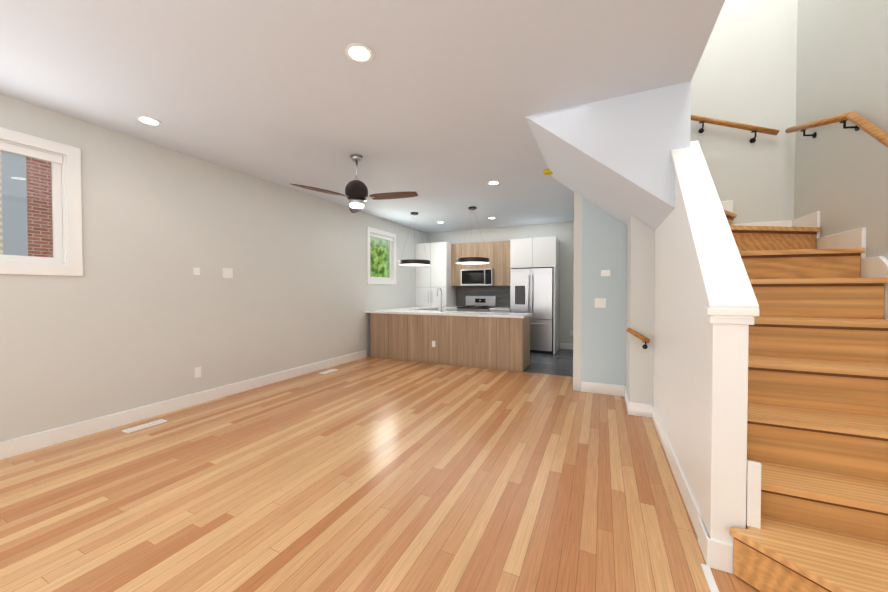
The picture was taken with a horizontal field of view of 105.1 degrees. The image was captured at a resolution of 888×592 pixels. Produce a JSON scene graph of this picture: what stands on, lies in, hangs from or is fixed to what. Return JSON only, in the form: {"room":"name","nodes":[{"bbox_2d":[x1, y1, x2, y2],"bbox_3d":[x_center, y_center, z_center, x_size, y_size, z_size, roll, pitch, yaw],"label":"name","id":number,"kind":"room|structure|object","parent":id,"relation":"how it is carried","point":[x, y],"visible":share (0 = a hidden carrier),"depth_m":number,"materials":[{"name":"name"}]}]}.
{"room":"living room","nodes":[
{"label":"living room","id":0,"kind":"room"},
{"bbox_2d":[0,94,426,441],"bbox_3d":[-2.523,-0.182,4.786,0.100,2.850,9.800,0,1,25],"label":"wall","id":1,"kind":"structure","parent":0,"point":[138,313],"depth_m":3.71,"materials":[{"name":"paint"}]},
{"bbox_2d":[0,127,82,275],"bbox_3d":[-3.571,-0.740,2.501,0.120,1.140,1.276,0,1,25],"label":"window","id":2,"kind":"structure","parent":1,"relation":"in","point":[64,160],"depth_m":2.94,"materials":[{"name":"clear glass"}]},
{"bbox_2d":[0,350,366,459],"bbox_3d":[-3.021,1.195,3.601,0.016,0.135,6.990,0,1,25],"label":"baseboard","id":3,"kind":"structure","parent":1,"relation":"attached to","point":[25,444],"depth_m":3.49,"materials":[{"name":"white wood"}]},
{"bbox_2d":[193,267,199,274],"bbox_3d":[-2.860,-0.286,3.932,0.008,0.085,0.070,0,1,25],"label":"switch plate","id":4,"kind":"object","parent":1,"relation":"attached to","point":[196,271],"visible":1,"depth_m":3.93,"materials":[{"name":"white plastic"}]},
{"bbox_2d":[194,367,200,377],"bbox_3d":[-2.860,0.886,3.951,0.008,0.120,0.070,0,1,25],"label":"electrical outlet plate","id":5,"kind":"object","parent":1,"relation":"attached to","point":[197,372],"visible":1,"depth_m":3.94,"materials":[{"name":"white plastic"}]},
{"bbox_2d":[222,268,232,277],"bbox_3d":[-2.705,-0.286,4.251,0.020,0.125,0.120,0,1,25],"label":"thermostat","id":6,"kind":"object","parent":1,"relation":"attached to","point":[227,272],"visible":0.98,"depth_m":4.24,"materials":[{"name":"white plastic"}]},
{"bbox_2d":[367,227,395,284],"bbox_3d":[-1.354,-0.819,7.265,0.120,1.140,1.046,0,1,25],"label":"window","id":7,"kind":"structure","parent":1,"relation":"in","point":[383,235],"depth_m":7.33,"materials":[{"name":"clear glass"}]},
{"bbox_2d":[0,0,724,232],"bbox_3d":[0.188,-1.736,3.499,6.080,0.300,9.800,0,1,25],"label":"ceiling","id":8,"kind":"structure","parent":0,"point":[433,104],"depth_m":2.47,"materials":[{"name":"paint"}]},
{"bbox_2d":[136,116,160,125],"bbox_3d":[-2.654,-1.575,3.059,0.174,0.008,0.174,0,1,25],"label":"recessed light","id":9,"kind":"object","parent":8,"relation":"in","point":[149,120],"visible":1,"depth_m":3.04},
{"bbox_2d":[290,154,417,212],"bbox_3d":[-0.925,-1.303,3.791,1.226,0.574,1.277,0,1,25],"label":"ceiling fan","id":10,"kind":"object","parent":8,"relation":"hanging from","point":[356,192],"visible":1,"depth_m":3.80,"materials":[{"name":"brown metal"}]},
{"bbox_2d":[345,43,372,62],"bbox_3d":[-0.545,-1.560,2.188,0.174,0.008,0.174,0,1,25],"label":"recessed light","id":11,"kind":"object","parent":8,"relation":"in","point":[359,52],"visible":1,"depth_m":2.18,"materials":[{"name":"white plastic"}]},
{"bbox_2d":[399,212,429,265],"bbox_3d":[-0.583,-1.127,6.714,0.620,1.024,0.620,0,1,25],"label":"pendant light","id":12,"kind":"object","parent":8,"relation":"hanging from","point":[413,262],"visible":1,"depth_m":6.54,"materials":[{"name":"brown metal"}]},
{"bbox_2d":[456,206,488,263],"bbox_3d":[0.526,-1.119,6.275,0.620,1.024,0.620,0,1,25],"label":"pendant light","id":13,"kind":"object","parent":8,"relation":"hanging from","point":[473,260],"visible":1,"depth_m":6.08,"materials":[{"name":"brown metal"}]},
{"bbox_2d":[488,181,499,184],"bbox_3d":[0.705,-1.604,4.827,0.174,0.008,0.174,0,1,25],"label":"recessed light","id":14,"kind":"object","parent":8,"relation":"in","point":[493,182],"visible":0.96,"depth_m":4.80,"materials":[{"name":"white plastic"}]},
{"bbox_2d":[543,169,552,174],"bbox_3d":[1.341,-1.582,4.344,0.140,0.034,0.140,0,1,25],"label":"smoke detector","id":15,"kind":"object","parent":8,"relation":"attached to","point":[547,172],"visible":0.67,"depth_m":4.31,"materials":[{"name":"yellow plastic"}]},
{"bbox_2d":[0,356,760,591],"bbox_3d":[-0.371,1.333,2.348,6.080,0.100,7.150,0,1,25],"label":"floor","id":16,"kind":"structure","parent":0,"point":[369,474],"depth_m":2.18,"materials":[{"name":"brown wood"}]},
{"bbox_2d":[122,419,166,432],"bbox_3d":[-2.910,1.263,3.314,0.110,0.008,0.320,0,1,25],"label":"floor vent","id":17,"kind":"object","parent":16,"relation":"in","point":[142,426],"visible":0.98,"depth_m":3.29,"materials":[{"name":"metal"}]},
{"bbox_2d":[319,369,337,373],"bbox_3d":[-1.877,1.226,5.535,0.110,0.008,0.320,0,1,25],"label":"floor vent","id":18,"kind":"object","parent":16,"relation":"in","point":[328,371],"visible":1,"depth_m":5.52,"materials":[{"name":"metal"}]},
{"bbox_2d":[724,210,887,591],"bbox_3d":[2.098,0.251,1.963,1.078,2.064,3.213,0,1,25],"label":"staircase","id":19,"kind":"structure","parent":16,"relation":"on","point":[817,432],"depth_m":1.82,"materials":[{"name":"brown wood"}]},
{"bbox_2d":[427,221,573,348],"bbox_3d":[2.279,-0.234,7.901,5.980,2.850,0.100,0,1,25],"label":"wall","id":20,"kind":"structure","parent":0,"point":[563,232],"depth_m":7.70,"materials":[{"name":"paint"}]},
{"bbox_2d":[451,240,511,285],"bbox_3d":[0.951,-0.766,8.270,1.547,1.042,0.329,0,1,25],"label":"upper cabinet","id":21,"kind":"object","parent":20,"relation":"attached to","point":[497,253],"visible":0.83,"depth_m":8.05,"materials":[{"name":"laminate"}]},
{"bbox_2d":[461,269,492,285],"bbox_3d":[0.840,-0.449,8.274,0.797,0.397,0.425,0,1,25],"label":"microwave","id":22,"kind":"object","parent":21,"relation":"attached to","point":[476,277],"visible":0.96,"depth_m":8.11,"materials":[{"name":"silver metal"}]},
{"bbox_2d":[456,286,509,306],"bbox_3d":[1.020,0.010,8.428,1.545,0.515,0.011,0,1,25],"label":"backsplash","id":23,"kind":"structure","parent":20,"relation":"attached to","point":[502,293],"depth_m":8.42,"materials":[{"name":"tile"}]},
{"bbox_2d":[560,343,572,349],"bbox_3d":[2.859,1.129,7.590,0.515,0.135,0.016,0,1,25],"label":"baseboard","id":24,"kind":"structure","parent":20,"relation":"attached to","point":[562,345],"depth_m":7.63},
{"bbox_2d":[523,349,572,376],"bbox_3d":[1.696,1.260,6.791,6.080,0.100,2.650,0,1,25],"label":"floor","id":25,"kind":"structure","parent":0,"point":[560,362],"depth_m":6.15,"materials":[{"name":"grey tile"}]},
{"bbox_2d":[389,307,437,309],"bbox_3d":[-0.703,0.684,7.848,0.629,0.815,1.281,0,1,25],"label":"countertop","id":26,"kind":"structure","parent":25,"relation":"on","point":[406,308],"depth_m":7.63,"materials":[{"name":"stone"}]},
{"bbox_2d":[416,242,455,310],"bbox_3d":[-0.206,-0.066,8.639,0.847,2.492,0.659,0,1,25],"label":"pantry cabinet","id":27,"kind":"object","parent":25,"relation":"on","point":[433,276],"visible":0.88,"depth_m":8.36,"materials":[{"name":"white laminate"}]},
{"bbox_2d":[365,310,531,371],"bbox_3d":[0.005,0.758,6.406,3.129,0.915,0.701,0,1,25],"label":"kitchen island","id":28,"kind":"structure","parent":25,"relation":"on","point":[496,338],"depth_m":5.99,"materials":[{"name":"laminate"}]},
{"bbox_2d":[437,288,445,311],"bbox_3d":[-0.053,0.070,6.439,0.118,0.461,0.216,0,1,25],"label":"faucet","id":29,"kind":"object","parent":28,"relation":"on","point":[441,309],"visible":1,"depth_m":6.51,"materials":[{"name":"silver metal"}]},
{"bbox_2d":[446,306,462,309],"bbox_3d":[0.318,0.675,8.425,0.285,0.815,0.628,0,1,25],"label":"countertop","id":30,"kind":"structure","parent":25,"relation":"on","point":[454,307],"depth_m":8.16,"materials":[{"name":"stone"}]},
{"bbox_2d":[457,296,496,311],"bbox_3d":[0.783,0.598,8.148,0.774,1.182,0.703,0,1,25],"label":"range","id":31,"kind":"object","parent":25,"relation":"on","point":[479,303],"visible":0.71,"depth_m":8.29,"materials":[{"name":"silver metal"}]},
{"bbox_2d":[489,307,509,309],"bbox_3d":[1.376,0.683,7.933,0.470,0.815,0.628,0,1,25],"label":"countertop","id":32,"kind":"structure","parent":25,"relation":"on","point":[495,308],"depth_m":7.68,"materials":[{"name":"stone"}]},
{"bbox_2d":[510,268,552,353],"bbox_3d":[1.984,0.302,7.517,0.873,1.790,0.821,0,1,25],"label":"refrigerator","id":33,"kind":"object","parent":25,"relation":"on","point":[531,290],"visible":0.77,"depth_m":7.15,"materials":[{"name":"silver metal"}]},
{"bbox_2d":[510,236,559,353],"bbox_3d":[2.023,-0.024,7.559,0.956,2.440,0.738,0,1,25],"label":"surround","id":34,"kind":"object","parent":25,"relation":"on","point":[539,252],"visible":0.96,"depth_m":7.24,"materials":[{"name":"white laminate"}]},
{"bbox_2d":[573,192,626,390],"bbox_3d":[2.697,-0.200,5.832,0.655,2.850,3.300,0,1,25],"label":"wall","id":35,"kind":"structure","parent":0,"point":[599,334],"depth_m":4.35,"materials":[{"name":"paint"}]},
{"bbox_2d":[595,298,605,307],"bbox_3d":[1.993,0.090,4.340,0.130,0.120,0.008,0,1,25],"label":"switch plate","id":36,"kind":"object","parent":35,"relation":"attached to","point":[600,302],"visible":1,"depth_m":4.33,"materials":[{"name":"white plastic"}]},
{"bbox_2d":[601,270,610,275],"bbox_3d":[2.044,-0.289,4.302,0.110,0.080,0.022,0,1,25],"label":"thermostat","id":37,"kind":"object","parent":35,"relation":"attached to","point":[605,272],"visible":1,"depth_m":4.29,"materials":[{"name":"white plastic"}]},
{"bbox_2d":[581,381,623,396],"bbox_3d":[2.012,1.182,4.344,0.485,0.135,0.016,0,1,25],"label":"baseboard","id":38,"kind":"structure","parent":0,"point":[591,387],"depth_m":4.33,"materials":[{"name":"white wood"}]},
{"bbox_2d":[526,81,690,230],"bbox_3d":[1.625,-1.097,3.547,1.215,1.000,1.760,0,1,25],"label":"staircase underside","id":39,"kind":"structure","parent":0,"point":[612,157],"depth_m":2.72,"materials":[{"name":"paint"}]},
{"bbox_2d":[626,216,654,404],"bbox_3d":[2.292,-0.168,3.881,0.335,2.850,0.780,0,1,25],"label":"wall","id":40,"kind":"structure","parent":0,"point":[640,298],"depth_m":3.57,"materials":[{"name":"paint"}]},
{"bbox_2d":[624,386,631,414],"bbox_3d":[2.107,1.189,3.925,0.019,0.135,0.696,0,1,25],"label":"baseboard","id":41,"kind":"structure","parent":40,"relation":"attached to","point":[628,404],"depth_m":3.70,"materials":[{"name":"white wood"}]},
{"bbox_2d":[626,328,649,348],"bbox_3d":[2.018,0.441,3.541,0.219,0.226,0.093,0,1,25],"label":"handrail","id":42,"kind":"object","parent":40,"relation":"attached to","point":[639,336],"visible":1,"depth_m":3.51,"materials":[{"name":"brown wood"}]},
{"bbox_2d":[653,174,703,510],"bbox_3d":[1.837,0.080,2.652,0.120,2.395,2.200,0,1,25],"label":"wall","id":43,"kind":"structure","parent":0,"point":[678,345],"depth_m":2.35,"materials":[{"name":"white paint"}]},
{"bbox_2d":[648,404,709,537],"bbox_3d":[1.722,1.212,2.581,0.019,0.135,2.103,0,1,25],"label":"baseboard","id":44,"kind":"structure","parent":43,"relation":"attached to","point":[694,512],"depth_m":2.31,"materials":[{"name":"white wood"}]},
{"bbox_2d":[701,563,718,591],"bbox_3d":[1.037,1.297,1.172,0.033,0.012,1.006,0,1,25],"label":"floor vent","id":45,"kind":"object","parent":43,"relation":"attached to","point":[710,580],"depth_m":1.55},
{"bbox_2d":[671,140,758,318],"bbox_3d":[1.565,-0.524,2.059,0.180,1.242,1.125,0,1,25],"label":"trim","id":46,"kind":"structure","parent":43,"relation":"on","point":[725,278],"depth_m":1.86,"materials":[{"name":"white wood"}]},
{"bbox_2d":[698,292,759,573],"bbox_3d":[1.366,0.586,1.656,0.189,1.416,0.198,0,1,25],"label":"newel post","id":47,"kind":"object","parent":43,"relation":"attached to","point":[724,420],"depth_m":1.60,"materials":[{"name":"white wood"}]},
{"bbox_2d":[746,460,760,528],"bbox_3d":[1.422,0.911,1.562,0.048,0.299,0.018,0,1,25],"label":"trim","id":48,"kind":"structure","parent":43,"relation":"attached to","point":[753,500],"depth_m":1.55,"materials":[{"name":"white wood"}]},
{"bbox_2d":[690,0,797,223],"bbox_3d":[2.782,-1.586,3.453,1.135,5.700,0.100,0,1,25],"label":"wall","id":49,"kind":"structure","parent":0,"point":[745,71],"depth_m":3.30,"materials":[{"name":"paint"}]},
{"bbox_2d":[691,115,779,142],"bbox_3d":[2.788,-1.670,3.341,0.748,0.371,0.093,0,1,25],"label":"handrail","id":50,"kind":"object","parent":49,"relation":"attached to","point":[703,120],"visible":1,"depth_m":3.29,"materials":[{"name":"brown wood"}]},
{"bbox_2d":[721,200,790,226],"bbox_3d":[2.799,0.160,3.408,0.990,2.210,0.024,0,1,25],"label":"trim","id":51,"kind":"structure","parent":49,"relation":"attached to","point":[727,205],"depth_m":3.28,"materials":[{"name":"white wood"}]},
{"bbox_2d":[794,0,887,259],"bbox_3d":[2.899,-1.565,2.241,0.100,5.700,9.600,0,1,25],"label":"wall","id":52,"kind":"structure","parent":0,"point":[841,179],"depth_m":2.54,"materials":[{"name":"paint"}]},
{"bbox_2d":[785,112,887,147],"bbox_3d":[2.722,-0.746,2.105,0.093,1.580,2.313,0,1,25],"label":"handrail","id":53,"kind":"object","parent":52,"relation":"attached to","point":[869,128],"visible":1,"depth_m":2.35,"materials":[{"name":"brown wood"}]},
{"bbox_2d":[791,211,887,319],"bbox_3d":[2.589,0.305,1.755,0.025,1.976,3.202,0,1,25],"label":"trim","id":54,"kind":"structure","parent":52,"relation":"attached to","point":[874,267],"depth_m":2.37,"materials":[{"name":"white wood"}]},
{"label":"outside","id":55,"kind":"structure","parent":0,"visible":0},
{"bbox_2d":[0,150,52,257],"bbox_3d":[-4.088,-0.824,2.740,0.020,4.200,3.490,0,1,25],"label":"window pane","id":56,"kind":"structure","parent":55,"point":[8,176],"depth_m":3.16,"materials":[{"name":"clear glass"}]},
{"bbox_2d":[370,236,388,277],"bbox_3d":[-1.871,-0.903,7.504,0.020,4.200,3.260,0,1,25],"label":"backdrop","id":57,"kind":"structure","parent":55,"point":[379,255],"depth_m":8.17,"materials":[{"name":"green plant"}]}
]}

